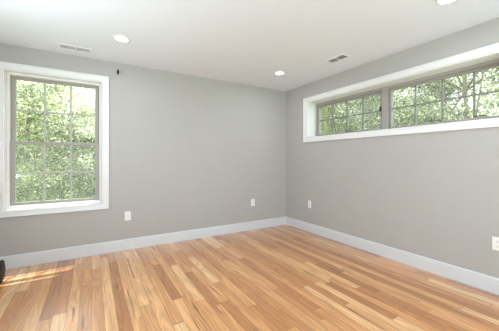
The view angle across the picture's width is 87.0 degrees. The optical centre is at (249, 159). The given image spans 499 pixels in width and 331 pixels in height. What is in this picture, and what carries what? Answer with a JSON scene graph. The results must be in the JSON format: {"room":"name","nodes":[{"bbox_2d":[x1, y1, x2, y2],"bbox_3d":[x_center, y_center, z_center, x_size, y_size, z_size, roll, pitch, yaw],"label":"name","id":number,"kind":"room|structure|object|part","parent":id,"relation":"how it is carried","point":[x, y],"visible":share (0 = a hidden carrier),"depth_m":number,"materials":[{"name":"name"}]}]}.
{"room":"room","nodes":[
{"label":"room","id":0,"kind":"room"},
{"bbox_2d":[0,43,285,256],"bbox_3d":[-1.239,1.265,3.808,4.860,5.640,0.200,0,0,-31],"label":"wall","id":1,"kind":"structure","parent":0,"point":[187,152],"depth_m":3.77,"materials":[{"name":"grey paint"}]},
{"bbox_2d":[0,61,108,217],"bbox_3d":[-2.304,-0.215,3.155,1.078,1.679,0.221,0,0,-31],"label":"window","id":2,"kind":"structure","parent":1,"relation":"in","point":[10,73],"depth_m":3.09,"materials":[{"name":"white plastic"}]},
{"bbox_3d":[-2.318,0.151,3.178,0.870,0.729,0.032,0,0,-31],"label":"sash","id":3,"kind":"part","parent":2,"relation":"part of","materials":[{"name":"clear glass"}]},
{"bbox_3d":[-2.339,-0.567,3.212,0.870,0.776,0.032,0,0,-31],"label":"sash","id":4,"kind":"part","parent":2,"relation":"part of","materials":[{"name":"clear glass"}]},
{"bbox_2d":[15,145,94,200],"bbox_3d":[-2.318,0.153,3.178,0.778,0.665,0.018,0,0,-31],"label":"grille","id":5,"kind":"object","parent":2,"relation":"attached to","point":[78,199],"depth_m":3.19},
{"bbox_2d":[16,83,94,141],"bbox_3d":[-2.339,-0.567,3.212,0.778,0.704,0.018,0,0,-31],"label":"grille","id":6,"kind":"object","parent":2,"relation":"attached to","point":[65,84],"depth_m":3.21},
{"bbox_2d":[125,211,130,220],"bbox_3d":[-1.606,0.741,3.466,0.072,0.118,0.009,0,0,-31],"label":"wall outlet","id":7,"kind":"object","parent":1,"relation":"attached to","point":[127,213],"visible":1,"depth_m":3.46,"materials":[{"name":"white plastic"}]},
{"bbox_2d":[0,216,285,268],"bbox_3d":[-1.209,1.115,3.700,4.400,0.140,0.016,0,0,-31],"label":"baseboard","id":8,"kind":"structure","parent":1,"relation":"attached to","point":[40,257],"depth_m":3.45,"materials":[{"name":"white paint"}]},
{"bbox_2d":[0,224,498,330],"bbox_3d":[0.101,1.310,1.522,4.400,0.250,5.100,0,0,-31],"label":"floor","id":9,"kind":"structure","parent":0,"point":[285,277],"depth_m":2.34,"materials":[{"name":"brown wood"}]},
{"bbox_2d":[0,260,5,282],"bbox_3d":[-2.593,1.062,2.422,0.490,0.241,0.216,0,0,-31],"label":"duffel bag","id":10,"kind":"object","parent":9,"relation":"on","point":[2,263],"visible":1,"depth_m":2.52,"materials":[{"name":"black fabric"}]},
{"bbox_2d":[0,0,498,91],"bbox_3d":[0.101,-1.405,1.522,4.400,0.300,5.100,0,0,-31],"label":"ceiling","id":11,"kind":"structure","parent":0,"point":[245,42],"depth_m":2.55,"materials":[{"name":"white paint"}]},
{"bbox_2d":[57,43,91,53],"bbox_3d":[-1.964,-1.252,2.961,0.315,0.007,0.150,0,0,-31],"label":"ceiling vent","id":12,"kind":"object","parent":11,"relation":"in","point":[60,45],"visible":1,"depth_m":2.96,"materials":[{"name":"white metal"}]},
{"bbox_2d":[113,35,129,41],"bbox_3d":[-1.328,-1.268,2.722,0.162,0.035,0.162,0,0,-31],"label":"recessed light","id":13,"kind":"object","parent":11,"relation":"in","point":[120,38],"visible":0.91,"depth_m":2.73,"materials":[{"name":"white glass"}]},
{"bbox_2d":[274,71,284,74],"bbox_3d":[0.436,-1.268,3.804,0.162,0.035,0.162,0,0,-31],"label":"recessed light","id":14,"kind":"object","parent":11,"relation":"in","point":[277,72],"visible":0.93,"depth_m":3.81,"materials":[{"name":"white glass"}]},
{"bbox_2d":[325,54,350,63],"bbox_3d":[1.093,-1.252,3.262,0.150,0.007,0.280,0,0,-31],"label":"ceiling vent","id":15,"kind":"object","parent":11,"relation":"in","point":[340,57],"visible":1,"depth_m":3.25,"materials":[{"name":"white metal"}]},
{"bbox_2d":[435,0,455,4],"bbox_3d":[1.547,-1.268,2.047,0.162,0.035,0.162,0,0,-31],"label":"recessed light","id":16,"kind":"object","parent":11,"relation":"in","point":[438,2],"visible":1,"depth_m":2.09,"materials":[{"name":"white glass"}]},
{"bbox_2d":[286,17,498,277],"bbox_3d":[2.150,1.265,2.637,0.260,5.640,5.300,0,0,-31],"label":"wall","id":17,"kind":"structure","parent":0,"point":[432,195],"depth_m":2.99,"materials":[{"name":"grey paint"}]},
{"bbox_2d":[286,217,498,294],"bbox_3d":[1.980,1.115,2.651,0.016,0.140,5.100,0,0,-31],"label":"baseboard","id":18,"kind":"structure","parent":17,"relation":"attached to","point":[488,283],"depth_m":2.93,"materials":[{"name":"white paint"}]},
{"bbox_2d":[303,43,498,141],"bbox_3d":[1.704,-0.657,3.353,0.276,0.735,2.657,0,0,-31],"label":"window","id":19,"kind":"structure","parent":17,"relation":"in","point":[487,57],"depth_m":3.09,"materials":[{"name":"white plastic"}]},
{"bbox_3d":[1.468,-0.650,3.950,0.045,0.517,1.146,0,0,-31],"label":"awning sash","id":20,"kind":"part","parent":19,"relation":"part of","materials":[{"name":"clear glass"}]},
{"bbox_2d":[320,97,379,132],"bbox_3d":[1.469,-0.648,3.951,0.018,0.461,1.086,0,0,-31],"label":"grille","id":21,"kind":"object","parent":19,"relation":"attached to","point":[352,98],"depth_m":3.95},
{"bbox_3d":[2.113,-0.650,2.877,0.045,0.517,1.176,0,0,-31],"label":"awning sash","id":22,"kind":"part","parent":19,"relation":"part of","materials":[{"name":"clear glass"}]},
{"bbox_2d":[392,72,498,123],"bbox_3d":[2.114,-0.648,2.878,0.018,0.461,1.116,0,0,-31],"label":"grille","id":23,"kind":"object","parent":19,"relation":"attached to","point":[442,78],"depth_m":2.87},
{"bbox_2d":[492,236,498,250],"bbox_3d":[2.186,0.743,2.316,0.009,0.118,0.072,0,0,-31],"label":"wall outlet","id":24,"kind":"object","parent":17,"relation":"attached to","point":[495,240],"visible":1,"depth_m":2.33,"materials":[{"name":"white plastic"}]},
{"label":"outside","id":25,"kind":"structure","parent":0,"visible":0},
{"bbox_2d":[22,169,94,201],"bbox_3d":[-30.248,4.235,56.260,300.000,0.300,240.000,0,0,-31],"label":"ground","id":26,"kind":"structure","parent":25,"point":[92,169],"depth_m":41.59,"materials":[{"name":"green plant"}]},
{"bbox_2d":[16,80,52,180],"bbox_3d":[-10.853,-0.502,10.710,5.029,9.192,5.552,0,0,-1],"label":"leafy tree","id":27,"kind":"object","parent":26,"relation":"on","point":[21,80],"visible":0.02,"depth_m":11.35,"materials":[{"name":"green plant"}]},
{"bbox_2d":[16,80,94,201],"bbox_3d":[-6.597,0.624,7.609,4.613,6.935,4.694,0,0,38],"label":"leafy tree","id":28,"kind":"object","parent":26,"relation":"on","point":[26,190],"visible":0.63,"depth_m":7.43,"materials":[{"name":"green plant"}]},
{"bbox_2d":[16,82,94,197],"bbox_3d":[-8.011,0.112,11.273,5.158,7.962,5.554,0,0,29],"label":"leafy tree","id":29,"kind":"object","parent":26,"relation":"on","point":[79,90],"visible":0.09,"depth_m":10.16,"materials":[{"name":"green plant"}]},
{"bbox_2d":[20,91,94,199],"bbox_3d":[-5.078,0.874,9.384,4.689,6.439,5.049,0,0,-30],"label":"leafy tree","id":30,"kind":"object","parent":26,"relation":"on","point":[82,182],"visible":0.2,"depth_m":8.30,"materials":[{"name":"green plant"}]},
{"bbox_2d":[321,106,342,131],"bbox_3d":[2.918,-0.240,13.205,5.158,8.665,5.554,0,0,27],"label":"leafy tree","id":31,"kind":"object","parent":26,"relation":"on","point":[341,106],"visible":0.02,"depth_m":12.00,"materials":[{"name":"green plant"}]},
{"bbox_2d":[321,95,395,134],"bbox_3d":[4.184,-0.759,11.894,4.610,9.701,5.090,0,0,-9],"label":"leafy tree","id":32,"kind":"object","parent":26,"relation":"on","point":[326,127],"visible":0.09,"depth_m":10.76,"materials":[{"name":"green plant"}]},
{"bbox_2d":[328,77,486,132],"bbox_3d":[5.108,-0.344,9.748,5.163,8.870,5.074,0,0,-32],"label":"leafy tree","id":33,"kind":"object","parent":26,"relation":"on","point":[354,107],"visible":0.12,"depth_m":9.03,"materials":[{"name":"green plant"}]},
{"bbox_2d":[361,67,498,127],"bbox_3d":[6.016,-0.086,7.588,5.158,8.357,5.554,0,0,6],"label":"leafy tree","id":34,"kind":"object","parent":26,"relation":"on","point":[464,86],"visible":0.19,"depth_m":7.34,"materials":[{"name":"green plant"}]}
]}

